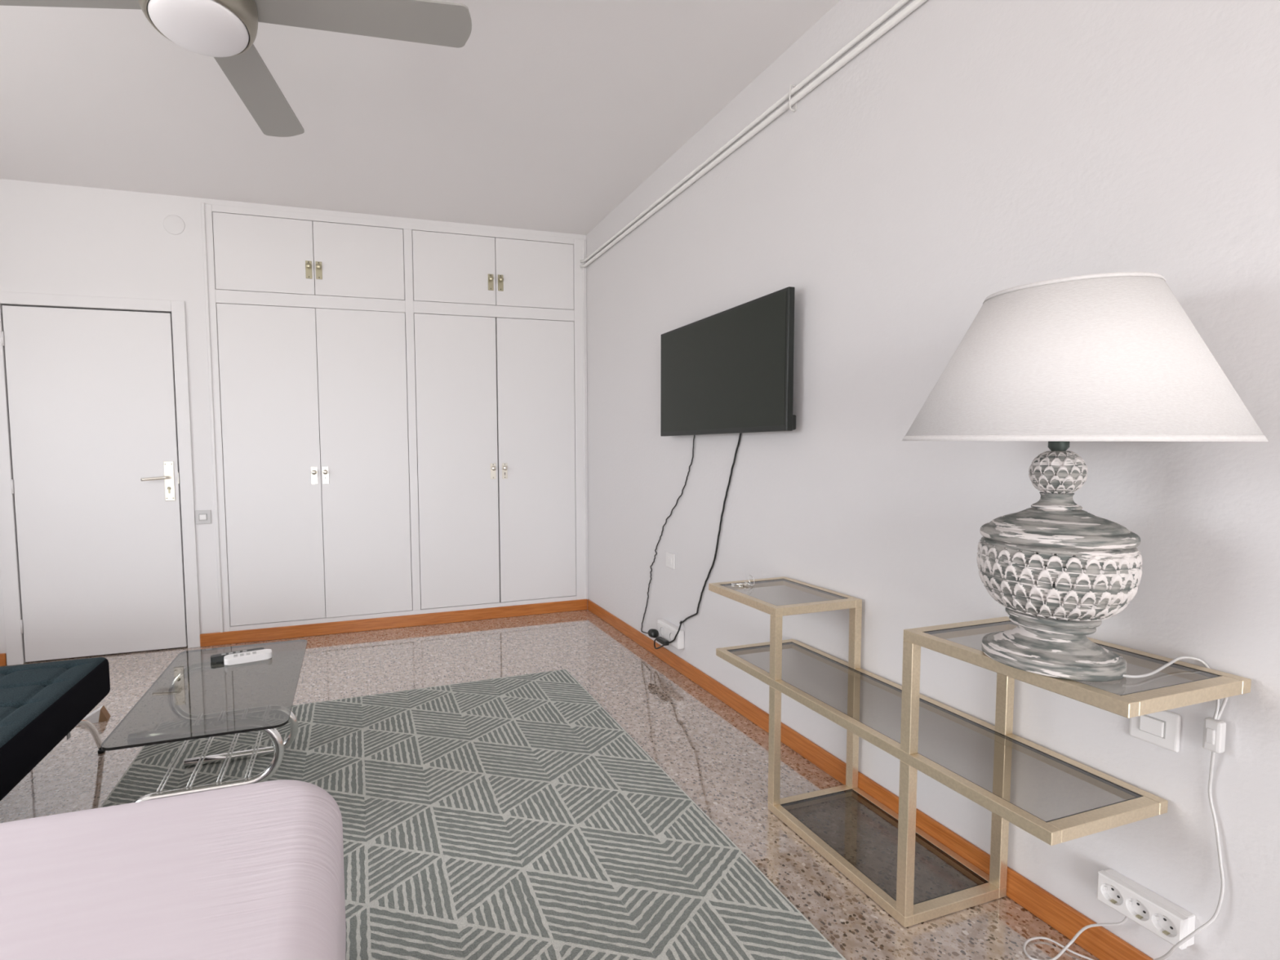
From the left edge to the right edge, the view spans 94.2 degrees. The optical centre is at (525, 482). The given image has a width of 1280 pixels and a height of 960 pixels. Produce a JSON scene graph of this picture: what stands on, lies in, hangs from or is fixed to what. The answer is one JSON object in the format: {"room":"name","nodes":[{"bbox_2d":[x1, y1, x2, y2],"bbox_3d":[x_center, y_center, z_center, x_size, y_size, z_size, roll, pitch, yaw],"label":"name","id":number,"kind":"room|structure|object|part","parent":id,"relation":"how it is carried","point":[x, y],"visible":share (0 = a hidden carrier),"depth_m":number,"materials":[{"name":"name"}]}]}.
{"room":"bedroom","nodes":[
{"label":"bedroom","id":0,"kind":"room"},
{"bbox_2d":[0,178,586,665],"bbox_3d":[-1.745,-0.356,3.717,4.552,2.738,0.120,-2,4,-16],"label":"wall","id":1,"kind":"structure","parent":0,"point":[57,239],"depth_m":3.43,"materials":[{"name":"white paint"}]},
{"bbox_2d":[0,653,6,666],"bbox_3d":[-3.368,1.028,3.249,0.795,0.072,0.014,-2,4,-16],"label":"baseboard","id":2,"kind":"structure","parent":1,"relation":"attached to","point":[2,656],"depth_m":3.35,"materials":[{"name":"orange wood"}]},
{"bbox_2d":[0,305,187,662],"bbox_3d":[-2.513,0.014,3.432,0.847,2.037,0.095,-2,4,-16],"label":"door","id":3,"kind":"structure","parent":1,"relation":"in","point":[95,486],"depth_m":3.44,"materials":[{"name":"white paint"}]},
{"bbox_3d":[-2.208,-0.025,3.498,0.149,0.026,0.056,-2,4,-16],"label":"lever","id":4,"kind":"part","parent":3,"relation":"part of","materials":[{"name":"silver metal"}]},
{"bbox_3d":[-2.158,-0.009,3.543,0.054,0.240,0.006,-2,4,-16],"label":"handle plate","id":5,"kind":"part","parent":3,"relation":"part of","materials":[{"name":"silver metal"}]},
{"bbox_2d":[0,291,200,665],"bbox_3d":[-2.515,-0.021,3.440,0.999,2.120,0.014,-2,4,-16],"label":"trim","id":6,"kind":"structure","parent":1,"relation":"attached to","point":[8,548],"depth_m":3.39,"materials":[{"name":"white paint"}]},
{"bbox_2d":[163,214,185,234],"bbox_3d":[-2.094,-1.538,3.484,0.115,0.115,0.002,-2,4,-16],"label":"junction cover","id":7,"kind":"object","parent":1,"relation":"attached to","point":[172,224],"visible":1,"depth_m":3.48,"materials":[{"name":"white plastic"}]},
{"bbox_2d":[195,510,211,524],"bbox_3d":[-1.988,0.212,3.607,0.086,0.086,0.016,-2,4,-16],"label":"light switch","id":8,"kind":"object","parent":1,"relation":"attached to","point":[202,517],"visible":1,"depth_m":3.60,"materials":[{"name":"grey plastic"}]},
{"bbox_2d":[200,599,586,646],"bbox_3d":[-0.782,0.946,4.003,2.595,0.080,0.014,-2,4,-16],"label":"baseboard","id":9,"kind":"structure","parent":1,"relation":"attached to","point":[384,623],"depth_m":3.95,"materials":[{"name":"orange wood"}]},
{"bbox_2d":[0,0,839,235],"bbox_3d":[-0.562,-1.556,-0.195,4.802,0.100,9.311,-2,4,-16],"label":"ceiling","id":10,"kind":"structure","parent":0,"point":[550,114],"depth_m":2.59,"materials":[{"name":"white paint"}]},
{"bbox_2d":[0,0,471,137],"bbox_3d":[-0.861,-1.406,1.589,1.090,0.409,1.149,2,5,41],"label":"ceiling fan","id":11,"kind":"object","parent":10,"relation":"hanging from","point":[225,31],"visible":1,"depth_m":1.64,"materials":[{"name":"silver metal"}]},
{"bbox_3d":[-1.292,-1.306,1.542,0.610,0.019,0.154,-1,3,-4],"label":"blade","id":12,"kind":"part","parent":11,"relation":"part of","materials":[{"name":"silver metal"}]},
{"bbox_3d":[-0.877,-1.218,1.578,0.239,0.037,0.239,-2,4,-16],"label":"light globe","id":13,"kind":"part","parent":11,"relation":"part of","materials":[{"name":"white glass"}]},
{"bbox_3d":[-0.910,-1.337,1.983,0.154,0.019,0.605,-1,3,-4],"label":"blade","id":14,"kind":"part","parent":11,"relation":"part of","materials":[{"name":"silver metal"}]},
{"bbox_3d":[-0.464,-1.323,1.651,0.625,0.019,0.154,-1,4,-11],"label":"blade","id":15,"kind":"part","parent":11,"relation":"part of","materials":[{"name":"silver metal"}]},
{"bbox_2d":[0,608,1099,959],"bbox_3d":[-0.527,1.276,-0.024,4.802,0.100,9.311,-2,4,-16],"label":"floor","id":16,"kind":"structure","parent":0,"point":[714,753],"depth_m":2.27,"materials":[{"name":"stone"}]},
{"bbox_2d":[0,657,110,800],"bbox_3d":[-2.005,0.933,1.622,1.105,0.423,1.293,-2,4,-16],"label":"futon sofa","id":17,"kind":"object","parent":16,"relation":"on","point":[41,704],"visible":0.99,"depth_m":1.93,"materials":[{"name":"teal fabric"}]},
{"bbox_3d":[-1.667,0.962,2.209,0.043,0.260,0.352,-2,4,-16],"label":"leg","id":18,"kind":"part","parent":17,"relation":"part of","materials":[{"name":"silver metal"}]},
{"bbox_2d":[76,705,111,725],"bbox_3d":[-1.966,1.053,2.650,0.130,0.058,0.050,-2,4,-22],"label":"wedge","id":19,"kind":"object","parent":16,"relation":"on","point":[100,714],"visible":0.86,"depth_m":2.64,"materials":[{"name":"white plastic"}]},
{"bbox_2d":[0,779,346,959],"bbox_3d":[-1.069,0.969,0.023,2.004,0.499,2.240,-2,4,-16],"label":"bed","id":20,"kind":"object","parent":16,"relation":"on","point":[255,871],"visible":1,"depth_m":0.97,"materials":[{"name":"pink fabric"}]},
{"bbox_2d":[200,202,588,632],"bbox_3d":[-0.818,-0.384,4.217,2.489,2.709,0.639,-2,4,-16],"label":"wardrobe","id":21,"kind":"object","parent":16,"relation":"on","point":[398,410],"visible":1,"depth_m":3.89,"materials":[{"name":"white paint"}]},
{"bbox_3d":[-1.620,-1.419,3.640,0.568,0.458,0.029,-2,4,-16],"label":"door","id":22,"kind":"part","parent":21,"relation":"part of","materials":[{"name":"white paint"}]},
{"bbox_3d":[-1.603,-0.104,3.720,0.568,2.006,0.029,-2,4,-16],"label":"door","id":23,"kind":"part","parent":21,"relation":"part of","materials":[{"name":"white paint"}]},
{"bbox_3d":[-1.367,-1.369,3.685,0.033,0.033,0.027,-2,4,-16],"label":"knob","id":24,"kind":"part","parent":21,"relation":"part of","materials":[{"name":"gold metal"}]},
{"bbox_3d":[-1.371,-1.349,3.699,0.038,0.110,0.005,-2,4,-16],"label":"handle plate","id":25,"kind":"part","parent":21,"relation":"part of","materials":[{"name":"gold metal"}]},
{"bbox_3d":[-1.359,-0.067,3.761,0.033,0.033,0.027,-2,4,-16],"label":"knob","id":26,"kind":"part","parent":21,"relation":"part of","materials":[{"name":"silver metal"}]},
{"bbox_3d":[-1.363,-0.046,3.776,0.038,0.110,0.005,-2,4,-16],"label":"handle plate","id":27,"kind":"part","parent":21,"relation":"part of","materials":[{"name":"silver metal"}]},
{"bbox_3d":[-1.308,-1.371,3.702,0.033,0.033,0.027,-2,4,-16],"label":"knob","id":28,"kind":"part","parent":21,"relation":"part of","materials":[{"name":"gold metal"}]},
{"bbox_3d":[-1.312,-1.351,3.716,0.038,0.110,0.005,-2,4,-16],"label":"handle plate","id":29,"kind":"part","parent":21,"relation":"part of","materials":[{"name":"gold metal"}]},
{"bbox_3d":[-1.292,-0.068,3.777,0.033,0.033,0.027,-2,4,-16],"label":"knob","id":30,"kind":"part","parent":21,"relation":"part of","materials":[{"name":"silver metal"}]},
{"bbox_3d":[-1.295,-0.048,3.791,0.038,0.110,0.005,-2,4,-16],"label":"handle plate","id":31,"kind":"part","parent":21,"relation":"part of","materials":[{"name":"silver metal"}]},
{"bbox_3d":[-1.076,-1.435,3.799,0.560,0.458,0.029,-2,4,-16],"label":"door","id":32,"kind":"part","parent":21,"relation":"part of","materials":[{"name":"white paint"}]},
{"bbox_3d":[-1.058,-0.120,3.875,0.560,2.006,0.029,-2,4,-16],"label":"door","id":33,"kind":"part","parent":21,"relation":"part of","materials":[{"name":"white paint"}]},
{"bbox_3d":[-0.479,-1.453,3.973,0.562,0.458,0.029,-2,4,-16],"label":"door","id":34,"kind":"part","parent":21,"relation":"part of","materials":[{"name":"white paint"}]},
{"bbox_3d":[-0.465,-0.138,4.052,0.558,2.006,0.029,-2,4,-16],"label":"door","id":35,"kind":"part","parent":21,"relation":"part of","materials":[{"name":"white paint"}]},
{"bbox_3d":[-0.237,-1.383,4.030,0.038,0.110,0.005,-2,4,-16],"label":"handle plate","id":36,"kind":"part","parent":21,"relation":"part of","materials":[{"name":"gold metal"}]},
{"bbox_3d":[-0.225,-0.081,4.107,0.038,0.110,0.005,-2,4,-16],"label":"handle plate","id":37,"kind":"part","parent":21,"relation":"part of","materials":[{"name":"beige metal"}]},
{"bbox_3d":[-0.170,-1.385,4.049,0.038,0.110,0.005,-2,4,-16],"label":"handle plate","id":38,"kind":"part","parent":21,"relation":"part of","materials":[{"name":"gold metal"}]},
{"bbox_3d":[-0.144,-0.083,4.131,0.038,0.110,0.005,-2,4,-16],"label":"handle plate","id":39,"kind":"part","parent":21,"relation":"part of","materials":[{"name":"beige metal"}]},
{"bbox_3d":[0.069,-1.470,4.133,0.574,0.458,0.029,-2,4,-16],"label":"door","id":40,"kind":"part","parent":21,"relation":"part of","materials":[{"name":"white paint"}]},
{"bbox_3d":[0.086,-0.155,4.212,0.574,2.006,0.029,-2,4,-16],"label":"door","id":41,"kind":"part","parent":21,"relation":"part of","materials":[{"name":"white paint"}]},
{"bbox_2d":[100,669,846,959],"bbox_3d":[-0.295,1.125,1.497,1.936,0.010,2.939,-2,4,-16],"label":"rug","id":42,"kind":"object","parent":16,"relation":"on","point":[513,817],"visible":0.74,"depth_m":1.84,"materials":[{"name":"grey fabric"}]},
{"bbox_2d":[101,639,307,803],"bbox_3d":[-1.059,0.899,2.075,0.495,0.391,0.817,-2,4,-16],"label":"coffee table","id":43,"kind":"object","parent":42,"relation":"on","point":[194,697],"visible":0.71,"depth_m":1.91,"materials":[{"name":"clear glass"}]},
{"bbox_3d":[-1.165,0.903,1.989,0.016,0.008,0.532,-2,4,-17],"label":"rack rod","id":44,"kind":"part","parent":43,"relation":"part of","materials":[{"name":"silver metal"}]},
{"bbox_3d":[-1.089,0.900,2.011,0.016,0.008,0.532,-2,4,-17],"label":"rack rod","id":45,"kind":"part","parent":43,"relation":"part of","materials":[{"name":"silver metal"}]},
{"bbox_3d":[-0.975,0.921,1.770,0.461,0.382,0.030,-2,4,-16],"label":"leg","id":46,"kind":"part","parent":43,"relation":"part of","materials":[{"name":"silver metal"}]},
{"bbox_3d":[-1.011,0.898,2.034,0.016,0.008,0.532,-2,4,-17],"label":"rack rod","id":47,"kind":"part","parent":43,"relation":"part of","materials":[{"name":"silver metal"}]},
{"bbox_2d":[210,647,264,662],"bbox_3d":[-1.132,0.678,2.302,0.190,0.024,0.030,-3,4,-27],"label":"remote control","id":48,"kind":"object","parent":43,"relation":"on","point":[218,657],"visible":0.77,"depth_m":2.27,"materials":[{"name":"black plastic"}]},
{"bbox_3d":[-1.141,0.891,2.299,0.463,0.382,0.080,-2,4,-16],"label":"leg","id":49,"kind":"part","parent":43,"relation":"part of","materials":[{"name":"silver metal"}]},
{"bbox_2d":[223,648,271,665],"bbox_3d":[-1.079,0.678,2.276,0.168,0.026,0.058,-2,4,-26],"label":"remote control","id":50,"kind":"object","parent":43,"relation":"on","point":[264,654],"visible":1,"depth_m":2.26,"materials":[{"name":"white plastic"}]},
{"bbox_3d":[-0.935,0.896,2.056,0.016,0.008,0.532,-2,4,-17],"label":"rack rod","id":51,"kind":"part","parent":43,"relation":"part of","materials":[{"name":"silver metal"}]},
{"bbox_2d":[708,576,1251,927],"bbox_3d":[1.052,0.723,1.700,0.349,0.753,1.266,-2,4,-16],"label":"shelf unit","id":52,"kind":"object","parent":16,"relation":"on","point":[1206,684],"visible":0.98,"depth_m":1.50,"materials":[{"name":"beige metal"}]},
{"bbox_2d":[731,574,754,586],"bbox_3d":[0.825,0.368,2.196,0.087,0.037,0.048,-1,3,1],"label":"ring","id":53,"kind":"object","parent":52,"relation":"on","point":[744,583],"visible":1,"depth_m":2.20,"materials":[{"name":"silver metal"}]},
{"bbox_3d":[0.821,0.747,1.919,0.027,0.631,0.027,-2,4,-16],"label":"post","id":54,"kind":"part","parent":52,"relation":"part of","materials":[{"name":"beige metal"}]},
{"bbox_3d":[0.922,0.404,2.110,0.349,0.027,0.373,-2,4,-16],"label":"shelf frame","id":55,"kind":"part","parent":52,"relation":"part of","materials":[{"name":"beige metal"}]},
{"bbox_3d":[1.130,0.737,2.009,0.027,0.631,0.027,-2,4,-16],"label":"post","id":56,"kind":"part","parent":52,"relation":"part of","materials":[{"name":"beige metal"}]},
{"bbox_3d":[1.047,1.083,1.754,0.349,0.027,0.507,-2,4,-16],"label":"shelf frame","id":57,"kind":"part","parent":52,"relation":"part of","materials":[{"name":"beige metal"}]},
{"bbox_3d":[0.955,0.739,1.457,0.027,0.699,0.027,-2,4,-16],"label":"post","id":58,"kind":"part","parent":52,"relation":"part of","materials":[{"name":"beige metal"}]},
{"bbox_3d":[1.043,0.664,1.723,0.349,0.027,1.108,-2,4,-16],"label":"shelf frame","id":59,"kind":"part","parent":52,"relation":"part of","materials":[{"name":"beige metal"}]},
{"bbox_3d":[1.264,0.729,1.547,0.027,0.699,0.027,-2,4,-16],"label":"post","id":60,"kind":"part","parent":52,"relation":"part of","materials":[{"name":"beige metal"}]},
{"bbox_3d":[1.163,0.383,1.282,0.349,0.027,0.440,-2,4,-16],"label":"shelf frame","id":61,"kind":"part","parent":52,"relation":"part of","materials":[{"name":"beige metal"}]},
{"bbox_2d":[902,271,1268,959],"bbox_3d":[1.094,0.368,1.222,0.535,1.517,0.535,-2,4,-16],"label":"table lamp","id":62,"kind":"object","parent":52,"relation":"on","point":[1105,357],"visible":1,"depth_m":1.09,"materials":[{"name":"white fabric"}]},
{"bbox_3d":[1.095,0.199,1.212,0.252,0.138,0.252,-2,4,-16],"label":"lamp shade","id":63,"kind":"part","parent":62,"relation":"part of","materials":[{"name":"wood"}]},
{"bbox_3d":[1.094,0.087,1.205,0.244,0.066,0.244,-2,4,-16],"label":"lid","id":64,"kind":"part","parent":62,"relation":"part of","materials":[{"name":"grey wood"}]},
{"bbox_3d":[1.086,-0.234,1.186,0.533,0.308,0.533,-2,4,-16],"label":"lamp shade","id":65,"kind":"part","parent":62,"relation":"part of","materials":[{"name":"fabric"}]},
{"bbox_3d":[1.308,0.825,1.290,0.104,0.593,0.298,-4,5,-43],"label":"cord","id":66,"kind":"part","parent":62,"relation":"part of","materials":[{"name":"white plastic"}]},
{"bbox_3d":[1.267,0.418,1.153,0.247,0.118,0.049,-2,4,-16],"label":"cord","id":67,"kind":"part","parent":62,"relation":"part of","materials":[{"name":"white plastic"}]},
{"bbox_2d":[1202,717,1226,753],"bbox_3d":[1.373,0.504,1.165,0.026,0.064,0.026,-2,4,-16],"label":"switch","id":68,"kind":"object","parent":62,"relation":"attached to","point":[1214,729],"depth_m":1.16,"materials":[{"name":"white plastic"}]},
{"bbox_3d":[1.384,0.438,1.158,0.009,0.074,0.018,-3,4,-33],"label":"cord","id":69,"kind":"part","parent":62,"relation":"part of","materials":[{"name":"white plastic"}]},
{"bbox_2d":[586,0,1279,959],"bbox_3d":[1.633,-0.208,0.551,0.150,2.738,9.261,-2,4,-16],"label":"wall","id":70,"kind":"structure","parent":0,"point":[974,150],"depth_m":1.63,"materials":[{"name":"white paint"}]},
{"bbox_2d":[657,618,684,648],"bbox_3d":[0.803,0.814,3.158,0.043,0.118,0.272,-2,4,-16],"label":"wall socket","id":71,"kind":"object","parent":70,"relation":"attached to","point":[667,630],"visible":0.96,"depth_m":3.15,"materials":[{"name":"white plastic"}]},
{"bbox_2d":[666,551,675,569],"bbox_3d":[0.794,0.426,3.199,0.014,0.084,0.086,-2,4,-16],"label":"wall plate","id":72,"kind":"object","parent":70,"relation":"attached to","point":[670,557],"visible":1,"depth_m":3.19,"materials":[{"name":"white plastic"}]},
{"bbox_2d":[660,286,795,435],"bbox_3d":[0.890,-0.492,2.664,0.075,0.538,0.952,-2,4,-16],"label":"television","id":73,"kind":"object","parent":70,"relation":"attached to","point":[731,371],"visible":1,"depth_m":2.51,"materials":[{"name":"black plastic"}]},
{"bbox_2d":[640,435,694,638],"bbox_3d":[0.742,0.324,3.230,0.084,1.196,0.572,-2,4,-16],"label":"cable","id":74,"kind":"object","parent":73,"relation":"hanging from","point":[652,633],"visible":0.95,"depth_m":3.27,"materials":[{"name":"black plastic"}]},
{"bbox_2d":[653,432,742,648],"bbox_3d":[0.848,0.352,2.949,0.074,1.221,0.722,-2,4,-24],"label":"cable","id":75,"kind":"object","parent":73,"relation":"hanging from","point":[664,642],"visible":0.99,"depth_m":2.82,"materials":[{"name":"black plastic"}]},
{"bbox_2d":[580,0,927,267],"bbox_3d":[1.598,-1.346,0.189,0.053,0.097,8.410,-2,4,-16],"label":"pipes","id":76,"kind":"object","parent":70,"relation":"attached to","point":[915,4],"visible":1,"depth_m":2.26,"materials":[{"name":"white metal"}]},
{"bbox_2d":[587,599,1153,959],"bbox_3d":[1.651,1.137,0.339,0.012,0.079,8.399,-2,4,-16],"label":"baseboard","id":77,"kind":"structure","parent":70,"relation":"attached to","point":[1100,942],"depth_m":1.77,"materials":[{"name":"orange wood"}]},
{"bbox_2d":[1096,868,1195,950],"bbox_3d":[1.353,0.928,1.278,0.045,0.065,0.144,-2,4,-16],"label":"power strip","id":78,"kind":"object","parent":70,"relation":"attached to","point":[1156,913],"visible":1,"depth_m":1.26,"materials":[{"name":"white plastic"}]},
{"bbox_2d":[1102,884,1123,903],"bbox_3d":[1.327,0.926,1.316,0.010,0.040,0.040,-2,4,-16],"label":"socket","id":79,"kind":"object","parent":78,"relation":"attached to","point":[1112,894],"depth_m":1.32,"materials":[{"name":"grey plastic"}]},
{"bbox_2d":[1127,899,1149,919],"bbox_3d":[1.340,0.928,1.273,0.010,0.040,0.040,-2,4,-16],"label":"socket","id":80,"kind":"object","parent":78,"relation":"attached to","point":[1136,908],"depth_m":1.28,"materials":[{"name":"grey plastic"}]},
{"bbox_2d":[1153,915,1177,935],"bbox_3d":[1.352,0.931,1.231,0.010,0.040,0.040,-2,4,-16],"label":"socket","id":81,"kind":"object","parent":78,"relation":"attached to","point":[1163,925],"depth_m":1.23,"materials":[{"name":"grey plastic"}]},
{"bbox_2d":[1128,710,1181,752],"bbox_3d":[1.360,0.526,1.265,0.016,0.082,0.082,-2,4,-16],"label":"wall switch","id":82,"kind":"object","parent":70,"relation":"attached to","point":[1162,728],"visible":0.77,"depth_m":1.25,"materials":[{"name":"white plastic"}]}
]}

